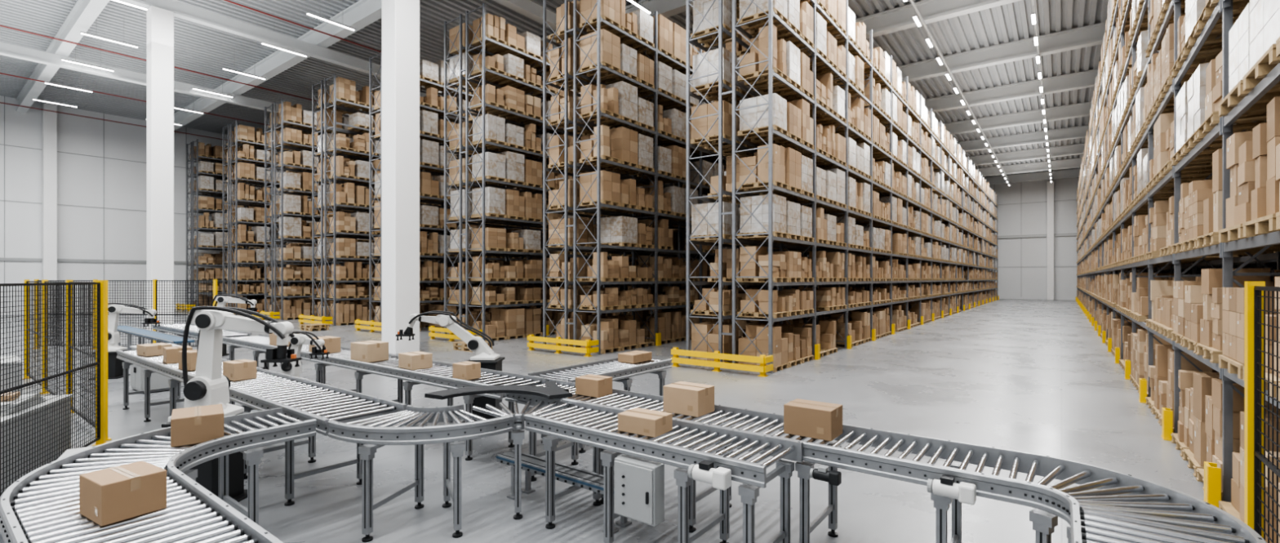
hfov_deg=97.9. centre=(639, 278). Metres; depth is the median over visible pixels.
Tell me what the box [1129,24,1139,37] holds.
cardboard box
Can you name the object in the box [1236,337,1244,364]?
cardboard box
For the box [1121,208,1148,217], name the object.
wooden pallet
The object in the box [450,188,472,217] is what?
load
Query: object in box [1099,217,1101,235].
load
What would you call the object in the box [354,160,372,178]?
load
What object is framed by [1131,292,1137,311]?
cardboard box
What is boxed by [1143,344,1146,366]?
cardboard box
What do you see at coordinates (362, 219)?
load
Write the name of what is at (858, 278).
wooden pallet
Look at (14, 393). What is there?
cardboard box
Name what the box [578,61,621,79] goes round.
wooden pallet
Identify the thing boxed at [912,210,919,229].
load
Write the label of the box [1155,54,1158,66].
cardboard box
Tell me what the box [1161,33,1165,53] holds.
cardboard box
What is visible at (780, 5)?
load
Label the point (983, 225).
load
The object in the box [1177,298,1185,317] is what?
cardboard box
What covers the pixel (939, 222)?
load
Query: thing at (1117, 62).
load
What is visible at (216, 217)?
load
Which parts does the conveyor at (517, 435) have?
leg, rail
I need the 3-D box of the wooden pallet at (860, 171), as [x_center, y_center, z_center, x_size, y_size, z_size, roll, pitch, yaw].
[8.316,-4.222,22.485,1.180,0.142,0.960,0,0,37]
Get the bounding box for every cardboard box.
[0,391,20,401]
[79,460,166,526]
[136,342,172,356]
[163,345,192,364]
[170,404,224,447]
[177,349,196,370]
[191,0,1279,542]
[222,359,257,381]
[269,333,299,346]
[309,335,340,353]
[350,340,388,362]
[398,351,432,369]
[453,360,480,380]
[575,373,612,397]
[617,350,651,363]
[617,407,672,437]
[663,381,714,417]
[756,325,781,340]
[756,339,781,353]
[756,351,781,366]
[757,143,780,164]
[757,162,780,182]
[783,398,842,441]
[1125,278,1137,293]
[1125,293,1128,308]
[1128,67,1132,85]
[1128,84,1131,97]
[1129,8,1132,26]
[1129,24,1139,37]
[1129,166,1132,184]
[1130,68,1132,84]
[1130,120,1133,136]
[1130,133,1147,146]
[1130,332,1137,347]
[1130,346,1133,362]
[1130,360,1133,377]
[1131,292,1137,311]
[1133,102,1135,118]
[1133,115,1135,131]
[1133,128,1135,142]
[1133,179,1137,191]
[1133,226,1137,236]
[1133,235,1138,246]
[1133,246,1137,256]
[1133,333,1137,350]
[1133,348,1135,364]
[1133,363,1135,379]
[1137,214,1146,235]
[1137,236,1140,254]
[1137,288,1148,301]
[1137,301,1140,314]
[1137,328,1148,342]
[1137,339,1146,352]
[1137,351,1143,364]
[1137,361,1144,375]
[1137,372,1144,384]
[1139,235,1142,245]
[1140,296,1148,315]
[1142,105,1146,123]
[1142,227,1146,241]
[1142,240,1146,253]
[1143,82,1146,106]
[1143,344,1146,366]
[1144,234,1148,244]
[1144,351,1147,372]
[1145,214,1148,225]
[1145,371,1147,391]
[1146,63,1151,77]
[1146,74,1149,87]
[1146,84,1149,97]
[1146,93,1149,107]
[1146,224,1148,234]
[1146,244,1148,252]
[1146,333,1171,352]
[1146,346,1155,370]
[1148,365,1155,377]
[1149,159,1153,181]
[1149,207,1154,223]
[1149,377,1154,389]
[1150,0,1153,20]
[1150,237,1153,251]
[1150,280,1188,300]
[1151,16,1153,33]
[1151,53,1158,67]
[1151,63,1155,78]
[1151,75,1153,88]
[1151,85,1153,99]
[1151,96,1173,107]
[1151,222,1153,237]
[1151,300,1155,320]
[1151,388,1154,399]
[1152,225,1166,239]
[1153,0,1156,14]
[1153,8,1156,30]
[1153,68,1155,80]
[1153,77,1155,88]
[1153,85,1155,97]
[1153,120,1156,142]
[1153,138,1156,159]
[1153,157,1194,177]
[1153,213,1166,226]
[1153,238,1166,250]
[1154,200,1168,214]
[1154,375,1168,408]
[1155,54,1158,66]
[1155,63,1158,75]
[1155,71,1158,84]
[1155,80,1158,92]
[1155,297,1159,321]
[1155,343,1173,377]
[1156,0,1185,21]
[1156,112,1173,137]
[1156,132,1168,155]
[1156,151,1202,173]
[1157,308,1160,323]
[1158,48,1161,62]
[1158,57,1161,70]
[1158,66,1161,79]
[1158,75,1161,87]
[1158,84,1161,93]
[1158,380,1167,395]
[1159,391,1166,404]
[1159,401,1166,413]
[1160,294,1173,308]
[1160,297,1173,324]
[1160,380,1168,393]
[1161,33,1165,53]
[1161,46,1165,65]
[1161,58,1165,77]
[1161,71,1165,88]
[1165,22,1173,44]
[1165,35,1173,57]
[1165,48,1173,69]
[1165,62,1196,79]
[1165,128,1170,150]
[1165,299,1173,327]
[1166,211,1169,224]
[1166,223,1168,235]
[1166,382,1168,408]
[1168,147,1188,166]
[1168,195,1173,222]
[1168,196,1173,214]
[1168,229,1173,245]
[1168,348,1185,368]
[1168,368,1173,390]
[1168,388,1173,408]
[1168,404,1173,426]
[1169,351,1212,372]
[1170,120,1173,136]
[1170,133,1173,149]
[1171,213,1173,229]
[1171,301,1173,314]
[1171,314,1173,328]
[1173,280,1177,297]
[1173,297,1178,315]
[1173,314,1177,333]
[1177,14,1185,42]
[1177,39,1206,62]
[1177,280,1201,299]
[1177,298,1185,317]
[1177,315,1185,335]
[1177,420,1183,441]
[1178,233,1181,242]
[1178,369,1219,389]
[1179,197,1184,213]
[1179,213,1184,228]
[1179,404,1184,424]
[1180,182,1190,199]
[1180,389,1185,407]
[1181,22,1185,43]
[1181,39,1208,53]
[1181,227,1184,241]
[1183,16,1185,36]
[1183,424,1189,447]
[1184,195,1188,208]
[1184,206,1188,218]
[1184,217,1188,230]
[1184,228,1188,240]
[1184,285,1203,303]
[1184,302,1191,321]
[1184,320,1191,339]
[1184,406,1190,427]
[1185,387,1190,408]
[1188,179,1212,194]
[1188,192,1193,205]
[1188,204,1192,217]
[1188,215,1192,228]
[1188,226,1192,239]
[1188,418,1194,440]
[1189,435,1194,453]
[1190,387,1193,406]
[1190,403,1194,422]
[1191,303,1203,323]
[1191,321,1199,342]
[1192,188,1213,203]
[1192,200,1203,215]
[1192,213,1203,226]
[1192,225,1203,238]
[1193,372,1219,422]
[1194,416,1206,466]
[1200,319,1213,346]
[1201,267,1270,294]
[1203,197,1213,235]
[1203,293,1212,320]
[1204,89,1266,124]
[1204,395,1214,439]
[1205,58,1216,96]
[1206,434,1214,462]
[1210,302,1222,319]
[1211,377,1279,414]
[1212,80,1222,102]
[1212,148,1222,192]
[1212,287,1222,303]
[1212,317,1222,334]
[1212,333,1222,350]
[1212,454,1222,490]
[1213,190,1222,231]
[1213,404,1239,439]
[1214,97,1266,115]
[1214,431,1239,461]
[1215,50,1222,71]
[1215,66,1222,84]
[1222,287,1244,310]
[1222,309,1229,333]
[1222,332,1230,357]
[1226,130,1252,168]
[1226,195,1237,227]
[1229,287,1237,311]
[1229,311,1237,336]
[1229,334,1237,360]
[1230,164,1238,197]
[1231,478,1239,512]
[1232,452,1239,488]
[1234,202,1251,225]
[1236,288,1275,314]
[1236,312,1244,338]
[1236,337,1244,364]
[1237,160,1254,186]
[1237,181,1254,205]
[1238,140,1255,166]
[1240,411,1279,452]
[1240,446,1244,488]
[1240,482,1244,522]
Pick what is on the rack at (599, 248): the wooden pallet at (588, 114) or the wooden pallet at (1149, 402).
the wooden pallet at (588, 114)
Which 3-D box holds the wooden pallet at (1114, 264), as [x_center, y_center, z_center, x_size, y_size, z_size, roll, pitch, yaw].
[16.237,-0.472,18.187,1.180,0.142,0.960,0,0,37]
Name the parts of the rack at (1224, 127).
upright frame, upright frame, upright frame, upright frame, upright frame, upright frame, upright frame, upright frame, upright frame, upright frame, upright frame, upright frame, upright frame, upright frame, upright frame, upright frame, upright frame, upright frame, upright frame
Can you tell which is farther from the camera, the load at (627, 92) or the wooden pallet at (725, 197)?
the load at (627, 92)
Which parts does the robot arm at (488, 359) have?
arm, shoulder motor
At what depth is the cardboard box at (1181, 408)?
8.46 m
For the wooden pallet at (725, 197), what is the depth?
17.98 m
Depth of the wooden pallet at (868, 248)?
23.26 m
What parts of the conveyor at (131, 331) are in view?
leg, leg, rail, rail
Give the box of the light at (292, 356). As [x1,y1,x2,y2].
[290,354,296,358]
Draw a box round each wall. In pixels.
[0,95,319,315]
[848,177,1088,300]
[1163,266,1276,274]
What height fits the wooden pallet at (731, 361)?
0.142 m
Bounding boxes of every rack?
[186,138,426,307]
[222,120,502,315]
[264,98,499,319]
[311,73,586,325]
[368,51,628,327]
[444,2,745,341]
[542,0,858,354]
[685,0,997,373]
[1076,0,1279,502]
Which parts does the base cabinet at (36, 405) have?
panel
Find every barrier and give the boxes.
[175,302,195,311]
[252,311,279,319]
[298,314,332,326]
[355,319,382,332]
[428,325,482,341]
[527,334,598,356]
[671,346,773,377]
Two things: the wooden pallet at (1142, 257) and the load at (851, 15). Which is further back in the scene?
the load at (851, 15)
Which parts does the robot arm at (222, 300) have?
arm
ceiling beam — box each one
[16,0,109,112]
[173,0,382,130]
[306,0,693,134]
[855,0,1021,39]
[897,22,1106,82]
[924,68,1097,112]
[942,101,1091,134]
[956,124,1088,151]
[965,143,1084,165]
[975,157,1082,176]
[983,168,1080,184]
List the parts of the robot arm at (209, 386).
shoulder motor, arm, shoulder motor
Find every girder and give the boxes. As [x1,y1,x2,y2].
[0,41,315,112]
[120,0,424,88]
[493,0,556,30]
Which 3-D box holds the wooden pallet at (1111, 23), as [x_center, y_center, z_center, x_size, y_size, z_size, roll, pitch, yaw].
[17.661,-9.172,20.069,1.180,0.142,0.960,0,0,37]
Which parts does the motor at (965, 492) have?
motor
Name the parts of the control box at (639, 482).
door, handle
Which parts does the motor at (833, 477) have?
motor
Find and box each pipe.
[0,24,316,101]
[0,72,269,125]
[0,102,230,141]
[223,0,380,52]
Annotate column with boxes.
[42,102,57,313]
[146,5,173,334]
[382,0,419,355]
[1047,181,1053,299]
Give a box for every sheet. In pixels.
[0,393,39,406]
[0,395,41,408]
[0,395,42,410]
[0,397,44,413]
[0,399,46,415]
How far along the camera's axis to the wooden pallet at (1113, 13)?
19.34 m
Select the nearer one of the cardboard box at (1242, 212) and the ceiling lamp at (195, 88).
the cardboard box at (1242, 212)
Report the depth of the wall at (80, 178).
43.32 m
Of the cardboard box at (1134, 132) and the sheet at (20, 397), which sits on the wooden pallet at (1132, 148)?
the cardboard box at (1134, 132)
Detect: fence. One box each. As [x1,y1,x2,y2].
[0,280,108,496]
[22,279,111,440]
[34,279,217,349]
[1244,281,1279,542]
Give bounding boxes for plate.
[424,385,572,399]
[545,381,568,391]
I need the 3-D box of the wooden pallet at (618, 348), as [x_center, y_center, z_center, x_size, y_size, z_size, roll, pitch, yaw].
[-1.438,2.528,20.032,1.180,0.142,0.960,0,0,37]
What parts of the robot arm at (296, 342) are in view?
shoulder motor, arm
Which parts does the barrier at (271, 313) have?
rail, rail, rail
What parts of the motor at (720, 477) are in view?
motor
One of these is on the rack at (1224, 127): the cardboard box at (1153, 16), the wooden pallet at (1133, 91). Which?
the wooden pallet at (1133, 91)
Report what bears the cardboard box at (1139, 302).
on the wooden pallet at (1138, 317)
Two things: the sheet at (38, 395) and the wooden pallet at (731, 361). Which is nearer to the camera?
the sheet at (38, 395)
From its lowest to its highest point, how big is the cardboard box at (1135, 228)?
0.252 m
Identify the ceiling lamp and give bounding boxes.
[32,97,77,107]
[44,70,93,92]
[61,44,114,71]
[80,17,138,48]
[112,0,147,10]
[173,91,203,113]
[192,70,233,97]
[222,66,266,79]
[261,21,306,57]
[306,0,355,31]
[627,0,651,13]
[912,8,921,26]
[924,36,933,47]
[935,56,942,65]
[945,72,951,79]
[952,81,959,93]
[960,97,965,105]
[1031,5,1036,24]
[1033,29,1038,45]
[1035,54,1039,63]
[1037,65,1041,79]
[1039,85,1043,92]
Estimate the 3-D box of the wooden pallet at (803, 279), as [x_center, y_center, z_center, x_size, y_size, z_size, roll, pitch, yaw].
[4.842,0.028,17.891,1.180,0.142,0.960,0,0,37]
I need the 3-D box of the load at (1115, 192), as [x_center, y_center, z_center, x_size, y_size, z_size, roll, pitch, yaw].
[16.864,-2.453,19.016,1.051,1.010,0.884,0,0,38]
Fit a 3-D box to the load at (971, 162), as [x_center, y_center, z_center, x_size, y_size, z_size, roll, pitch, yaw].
[28.826,-9.816,49.603,1.123,1.335,0.851,0,0,38]
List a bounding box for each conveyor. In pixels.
[0,407,316,542]
[115,350,407,506]
[117,324,197,351]
[151,322,251,359]
[222,333,547,460]
[327,404,513,542]
[471,400,569,519]
[496,449,631,533]
[505,378,1266,542]
[524,401,803,542]
[528,357,671,453]
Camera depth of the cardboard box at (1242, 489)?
5.67 m
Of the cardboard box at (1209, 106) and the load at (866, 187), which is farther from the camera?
the load at (866, 187)
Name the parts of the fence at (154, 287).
post, panel, post, panel, post, panel, post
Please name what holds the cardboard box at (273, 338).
on the conveyor at (441, 375)
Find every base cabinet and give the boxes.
[0,355,23,394]
[0,394,74,492]
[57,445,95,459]
[129,342,181,393]
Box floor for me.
[0,298,1204,542]
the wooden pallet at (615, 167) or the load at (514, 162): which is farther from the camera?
the load at (514, 162)
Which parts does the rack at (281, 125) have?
upright frame, upright frame, upright frame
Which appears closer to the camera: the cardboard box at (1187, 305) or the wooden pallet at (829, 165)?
the cardboard box at (1187, 305)
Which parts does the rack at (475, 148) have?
upright frame, upright frame, upright frame, upright frame, upright frame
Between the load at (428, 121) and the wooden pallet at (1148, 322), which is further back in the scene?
the load at (428, 121)
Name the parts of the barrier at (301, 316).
rail, rail, rail, rail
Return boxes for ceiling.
[0,0,1108,177]
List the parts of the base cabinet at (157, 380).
door, door, panel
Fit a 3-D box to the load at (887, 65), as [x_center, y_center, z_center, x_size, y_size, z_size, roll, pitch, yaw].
[10.995,-9.752,26.026,1.081,1.207,0.851,0,0,38]
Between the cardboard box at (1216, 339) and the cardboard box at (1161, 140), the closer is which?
the cardboard box at (1216, 339)
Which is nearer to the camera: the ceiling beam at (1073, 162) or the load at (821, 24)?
the load at (821, 24)
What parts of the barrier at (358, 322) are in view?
rail, rail, post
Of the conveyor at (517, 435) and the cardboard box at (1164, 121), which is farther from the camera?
the cardboard box at (1164, 121)
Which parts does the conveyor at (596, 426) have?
leg, leg, leg, rail, leg, rail, leg, leg, leg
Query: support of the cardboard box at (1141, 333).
on the cardboard box at (1140, 344)
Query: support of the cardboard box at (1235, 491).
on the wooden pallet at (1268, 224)
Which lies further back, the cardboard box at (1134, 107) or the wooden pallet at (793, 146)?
the wooden pallet at (793, 146)
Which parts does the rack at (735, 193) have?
upright frame, upright frame, upright frame, upright frame, upright frame, upright frame, upright frame, upright frame, upright frame, upright frame, upright frame, upright frame, upright frame, upright frame, upright frame, upright frame, upright frame, upright frame, upright frame, upright frame, upright frame, upright frame, upright frame, upright frame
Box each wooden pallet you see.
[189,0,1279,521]
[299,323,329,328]
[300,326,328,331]
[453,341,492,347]
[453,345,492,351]
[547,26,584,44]
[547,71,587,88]
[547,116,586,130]
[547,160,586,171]
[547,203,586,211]
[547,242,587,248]
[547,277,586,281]
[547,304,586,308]
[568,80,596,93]
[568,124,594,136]
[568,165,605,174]
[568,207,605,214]
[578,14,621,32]
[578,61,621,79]
[578,108,621,124]
[578,155,621,167]
[578,199,621,208]
[578,277,621,281]
[578,305,621,310]
[578,346,621,353]
[580,244,596,247]
[585,209,622,216]
[600,70,638,84]
[600,115,638,128]
[600,160,638,171]
[600,202,638,211]
[601,242,638,247]
[609,25,638,44]
[613,277,638,281]
[613,304,638,309]
[613,344,638,351]
[615,164,654,175]
[616,205,654,213]
[617,121,654,133]
[620,35,654,53]
[627,78,654,93]
[631,243,654,248]
[631,277,654,281]
[631,302,654,307]
[631,341,654,347]
[636,169,673,180]
[637,87,673,102]
[637,208,673,216]
[640,47,673,62]
[641,129,673,141]
[644,338,673,344]
[648,244,673,249]
[648,277,673,281]
[648,302,673,306]
[667,336,685,342]
[690,23,739,48]
[690,79,739,99]
[690,133,738,149]
[690,234,737,241]
[690,309,739,315]
[691,358,738,363]
[707,88,753,104]
[707,141,754,155]
[707,191,748,201]
[707,277,744,281]
[723,149,757,156]
[724,198,740,204]
[736,5,739,22]
[736,48,750,57]
[737,7,789,35]
[737,66,789,89]
[737,124,789,142]
[737,180,789,193]
[737,231,789,239]
[737,277,789,282]
[737,311,789,318]
[739,363,789,372]
[753,21,802,41]
[753,77,802,95]
[753,132,802,146]
[753,185,802,195]
[759,233,802,241]
[773,235,813,243]
[775,139,813,151]
[776,87,813,102]
[776,189,813,199]
[783,238,827,244]
[786,33,813,52]
[786,195,827,204]
[786,310,802,315]
[787,358,802,367]
[788,277,801,282]
[795,240,837,246]
[800,146,827,159]
[800,198,837,207]
[800,308,813,314]
[800,355,813,363]
[801,48,827,65]
[801,277,813,281]
[806,98,827,112]
[807,152,837,164]
[808,0,827,16]
[809,57,837,75]
[809,106,837,119]
[809,201,846,209]
[810,241,846,248]
[816,66,846,81]
[816,113,846,126]
[816,158,846,168]
[816,277,827,281]
[816,305,837,311]
[818,243,857,248]
[819,11,837,27]
[820,347,837,355]
[820,350,827,356]
[821,164,857,173]
[823,205,857,213]
[823,304,846,309]
[826,22,846,38]
[827,244,864,250]
[827,277,837,281]
[831,208,864,216]
[832,77,857,90]
[834,121,857,133]
[835,35,857,48]
[835,127,864,137]
[835,342,857,347]
[837,277,846,281]
[839,210,871,217]
[840,245,871,251]
[844,85,864,97]
[848,44,864,57]
[848,168,864,177]
[848,277,857,281]
[848,303,857,307]
[851,133,871,143]
[851,173,871,181]
[853,53,871,65]
[854,339,864,345]
[855,302,864,306]
[857,277,864,281]
[862,337,871,342]
[864,277,871,280]
[864,301,871,306]
[1102,52,1106,62]
[1105,79,1112,89]
[1105,118,1111,127]
[1106,32,1112,44]
[1106,72,1112,82]
[1108,20,1117,34]
[1108,62,1112,75]
[1108,103,1117,115]
[1108,185,1119,192]
[1108,224,1128,230]
[1111,8,1118,22]
[1111,52,1118,63]
[1111,96,1117,106]
[1111,139,1120,148]
[1111,181,1119,188]
[1111,222,1132,227]
[1111,302,1117,307]
[1112,0,1118,10]
[1112,39,1124,54]
[1112,87,1117,98]
[1112,133,1120,142]
[1112,175,1129,184]
[1112,219,1132,225]
[1112,262,1146,266]
[1115,27,1129,44]
[1115,77,1125,90]
[1115,125,1120,137]
[1115,171,1129,180]
[1115,216,1132,222]
[1115,261,1164,266]
[1118,12,1129,30]
[1118,62,1132,79]
[1118,115,1129,128]
[1118,163,1137,173]
[1118,213,1141,219]
[1118,260,1172,265]
[1118,359,1124,367]
[1121,0,1132,17]
[1121,107,1132,120]
[1121,159,1137,168]
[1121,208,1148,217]
[1121,258,1173,265]
[1121,307,1127,314]
[1124,39,1138,57]
[1124,97,1132,111]
[1124,150,1139,162]
[1124,204,1148,213]
[1124,257,1191,264]
[1124,309,1131,315]
[1129,19,1148,40]
[1129,82,1146,99]
[1129,142,1148,154]
[1129,199,1158,208]
[1129,256,1195,262]
[1129,311,1148,319]
[1129,374,1135,385]
[1133,6,1148,26]
[1133,70,1146,88]
[1133,133,1148,146]
[1133,193,1169,204]
[1133,254,1203,262]
[1133,313,1148,321]
[1133,380,1138,392]
[1138,121,1148,137]
[1138,185,1173,199]
[1138,253,1222,261]
[1145,32,1165,57]
[1145,105,1173,124]
[1145,175,1212,192]
[1145,250,1238,259]
[1145,319,1157,328]
[1145,396,1154,412]
[1151,10,1185,40]
[1151,93,1173,113]
[1151,168,1212,185]
[1151,321,1165,333]
[1151,405,1161,422]
[1159,0,1185,21]
[1159,75,1191,99]
[1159,158,1212,177]
[1159,245,1273,256]
[1159,325,1173,337]
[1159,416,1173,432]
[1170,43,1222,78]
[1170,145,1222,165]
[1170,241,1279,253]
[1170,331,1184,346]
[1170,432,1189,457]
[1182,15,1239,57]
[1182,127,1253,154]
[1182,237,1279,251]
[1182,336,1199,353]
[1182,448,1204,476]
[1195,0,1249,32]
[1195,111,1266,140]
[1195,231,1279,248]
[1195,342,1222,363]
[1195,467,1222,501]
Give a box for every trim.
[0,96,255,311]
[994,179,1076,267]
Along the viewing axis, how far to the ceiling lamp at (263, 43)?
28.65 m
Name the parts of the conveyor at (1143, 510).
leg, leg, leg, leg, leg, rail, leg, leg, leg, leg, leg, leg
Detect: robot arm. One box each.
[88,302,160,379]
[161,306,302,502]
[210,294,260,356]
[277,331,329,425]
[395,310,504,422]
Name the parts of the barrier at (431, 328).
post, rail, rail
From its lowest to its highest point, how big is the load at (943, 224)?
0.967 m
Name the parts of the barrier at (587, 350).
post, rail, rail, post, post, rail, rail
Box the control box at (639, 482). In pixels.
[614,453,664,526]
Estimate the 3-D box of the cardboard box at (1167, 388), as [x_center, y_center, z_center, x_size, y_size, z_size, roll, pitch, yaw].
[9.371,2.149,9.581,0.426,0.610,0.359,0,0,36]
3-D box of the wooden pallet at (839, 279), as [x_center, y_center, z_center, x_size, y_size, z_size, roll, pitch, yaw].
[6.893,0.028,20.602,1.180,0.142,0.960,0,0,37]
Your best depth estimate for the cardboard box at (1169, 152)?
9.69 m
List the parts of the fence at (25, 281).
post, panel, post, panel, post, panel, post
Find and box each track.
[910,0,1010,182]
[1031,0,1051,179]
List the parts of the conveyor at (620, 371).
leg, rail, leg, rail, leg, leg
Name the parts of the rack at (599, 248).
upright frame, upright frame, upright frame, upright frame, upright frame, upright frame, upright frame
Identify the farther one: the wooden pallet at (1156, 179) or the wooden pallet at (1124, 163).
the wooden pallet at (1124, 163)
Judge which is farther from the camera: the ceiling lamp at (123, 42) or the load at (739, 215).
the ceiling lamp at (123, 42)
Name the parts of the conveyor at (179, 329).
rail, rail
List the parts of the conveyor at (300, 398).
leg, leg, leg, leg, rail, leg, leg, leg, leg, rail, leg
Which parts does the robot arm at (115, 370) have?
shoulder motor, arm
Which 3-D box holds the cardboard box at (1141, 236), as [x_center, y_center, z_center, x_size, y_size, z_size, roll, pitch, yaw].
[11.719,-0.882,12.685,0.501,0.222,0.264,0,0,34]
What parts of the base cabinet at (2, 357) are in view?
panel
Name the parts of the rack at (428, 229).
upright frame, upright frame, upright frame, upright frame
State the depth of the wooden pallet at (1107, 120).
22.01 m
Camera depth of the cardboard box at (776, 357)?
15.69 m
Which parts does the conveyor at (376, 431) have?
leg, leg, rail, rail, leg, leg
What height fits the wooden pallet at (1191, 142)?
0.142 m
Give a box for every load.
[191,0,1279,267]
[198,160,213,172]
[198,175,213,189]
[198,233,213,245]
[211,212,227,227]
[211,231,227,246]
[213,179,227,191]
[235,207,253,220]
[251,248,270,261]
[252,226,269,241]
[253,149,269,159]
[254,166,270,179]
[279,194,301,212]
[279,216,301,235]
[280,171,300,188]
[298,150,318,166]
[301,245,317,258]
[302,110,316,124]
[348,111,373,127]
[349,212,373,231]
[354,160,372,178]
[355,241,373,256]
[419,59,438,80]
[419,109,438,134]
[419,138,439,164]
[419,204,438,225]
[432,174,455,196]
[434,59,455,84]
[437,235,450,253]
[439,145,456,166]
[449,52,479,79]
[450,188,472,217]
[450,228,472,248]
[472,113,505,142]
[472,151,505,177]
[472,186,505,214]
[498,151,524,181]
[502,53,524,78]
[505,123,524,146]
[511,229,541,249]
[519,31,540,56]
[577,98,595,130]
[600,43,636,81]
[600,215,637,243]
[605,80,637,124]
[621,8,653,48]
[631,97,653,129]
[637,61,671,96]
[637,133,653,168]
[638,146,671,173]
[662,108,685,138]
[662,186,684,213]
[671,69,685,99]
[684,73,698,105]
[684,187,697,214]
[691,201,738,235]
[693,0,732,42]
[693,47,737,93]
[716,57,753,100]
[737,207,744,236]
[739,0,787,28]
[739,93,786,136]
[739,194,786,233]
[756,0,799,37]
[757,40,799,91]
[786,166,826,197]
[786,200,800,235]
[799,11,826,58]
[800,204,812,237]
[801,155,813,192]
[816,84,844,123]
[819,137,856,169]
[821,176,856,208]
[823,213,836,241]
[825,168,844,204]
[826,169,836,200]
[832,51,854,86]
[833,6,855,44]
[836,216,855,244]
[854,224,863,245]
[856,142,870,175]
[856,145,864,172]
[862,182,870,212]
[863,226,878,248]
[878,228,884,248]
[879,196,897,222]
[880,88,890,115]
[882,51,890,80]
[884,161,890,186]
[887,132,897,156]
[892,93,897,122]
[896,66,902,94]
[897,139,906,164]
[901,173,911,197]
[902,207,906,225]
[907,114,911,136]
[910,236,919,255]
[911,146,915,170]
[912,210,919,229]
[914,89,919,115]
[914,182,919,201]
[915,151,919,173]
[920,94,924,120]
[920,187,924,204]
[924,106,927,124]
[924,242,931,257]
[927,111,934,132]
[928,215,930,233]
[929,137,934,157]
[932,172,940,188]
[933,171,944,191]
[933,193,937,211]
[933,220,941,236]
[933,221,937,235]
[934,117,937,136]
[936,146,940,163]
[937,123,943,142]
[938,244,946,259]
[942,223,944,238]
[943,199,949,217]
[944,155,946,168]
[944,180,949,195]
[944,224,952,240]
[946,157,951,173]
[946,247,953,260]
[946,248,948,259]
[951,137,955,156]
[951,163,955,177]
[951,183,953,198]
[951,206,954,220]
[952,191,964,207]
[953,207,955,221]
[953,247,956,261]
[956,143,960,162]
[956,209,958,222]
[956,228,959,243]
[956,248,960,262]
[959,231,962,244]
[963,150,964,167]
[963,212,966,226]
[964,177,968,189]
[968,159,972,175]
[970,200,973,213]
[975,188,977,199]
[975,254,979,265]
[982,210,985,222]
[982,224,984,236]
[1090,208,1092,222]
[1091,97,1093,119]
[1094,173,1097,187]
[1094,195,1097,214]
[1095,75,1097,97]
[1096,104,1097,123]
[1096,134,1102,155]
[1096,221,1097,239]
[1097,218,1100,237]
[1099,94,1102,109]
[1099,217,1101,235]
[1101,178,1102,202]
[1102,34,1105,59]
[1102,71,1105,94]
[1102,144,1103,168]
[1104,172,1106,196]
[1105,54,1107,79]
[1106,12,1107,38]
[1107,0,1110,34]
[1109,156,1119,186]
[1110,0,1118,22]
[1111,107,1115,139]
[1113,27,1118,57]
[1113,191,1116,221]
[1114,61,1118,90]
[1114,104,1117,135]
[1115,145,1118,176]
[1115,191,1128,219]
[1117,88,1120,126]
[1120,81,1124,117]
[1120,177,1144,213]
[1124,75,1128,108]
[1127,115,1148,153]
[1131,0,1148,31]
[1135,87,1143,137]
[1137,30,1159,73]
[1137,147,1170,195]
[1142,152,1173,189]
[1175,80,1222,152]
[1186,62,1266,138]
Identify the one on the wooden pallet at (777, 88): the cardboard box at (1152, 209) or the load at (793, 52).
the load at (793, 52)
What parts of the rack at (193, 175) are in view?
upright frame, upright frame, upright frame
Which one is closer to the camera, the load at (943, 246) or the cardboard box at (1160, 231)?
the cardboard box at (1160, 231)
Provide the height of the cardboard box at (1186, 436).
0.274 m
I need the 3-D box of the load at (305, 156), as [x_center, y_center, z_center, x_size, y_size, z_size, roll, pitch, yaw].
[-21.978,-7.876,36.870,1.069,0.955,0.922,0,0,38]
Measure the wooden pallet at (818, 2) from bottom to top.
0.142 m
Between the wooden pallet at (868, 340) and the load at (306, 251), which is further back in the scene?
the load at (306, 251)
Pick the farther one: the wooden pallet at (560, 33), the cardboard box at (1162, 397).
the wooden pallet at (560, 33)
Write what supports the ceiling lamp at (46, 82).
hanging from the ceiling
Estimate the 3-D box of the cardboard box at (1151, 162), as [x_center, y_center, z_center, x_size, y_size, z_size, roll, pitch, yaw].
[10.674,-2.191,11.303,0.493,0.490,0.230,0,0,35]
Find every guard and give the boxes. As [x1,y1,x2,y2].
[546,324,549,335]
[655,332,661,345]
[814,343,820,359]
[847,335,852,349]
[871,328,875,341]
[891,324,895,334]
[907,319,911,328]
[920,315,924,324]
[1091,316,1093,325]
[1093,320,1097,330]
[1097,324,1101,336]
[1102,330,1106,342]
[1107,337,1111,351]
[1114,346,1119,363]
[1124,360,1130,379]
[1138,377,1146,403]
[1160,407,1173,440]
[1203,461,1221,507]
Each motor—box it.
[687,460,731,490]
[809,465,841,485]
[927,475,976,505]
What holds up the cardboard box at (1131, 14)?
on the cardboard box at (1131, 28)
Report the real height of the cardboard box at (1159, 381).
0.275 m
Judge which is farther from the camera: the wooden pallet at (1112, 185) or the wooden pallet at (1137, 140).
the wooden pallet at (1112, 185)
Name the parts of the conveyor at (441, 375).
leg, leg, leg, leg, leg, leg, rail, leg, rail, leg, leg, leg, leg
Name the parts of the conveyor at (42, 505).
leg, leg, leg, rail, leg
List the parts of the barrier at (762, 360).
post, post, rail, rail, post, rail, rail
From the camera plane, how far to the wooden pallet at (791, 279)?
16.72 m
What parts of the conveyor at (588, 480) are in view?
leg, leg, rail, rail, leg, leg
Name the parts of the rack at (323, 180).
upright frame, upright frame, upright frame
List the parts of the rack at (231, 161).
upright frame, upright frame, upright frame, upright frame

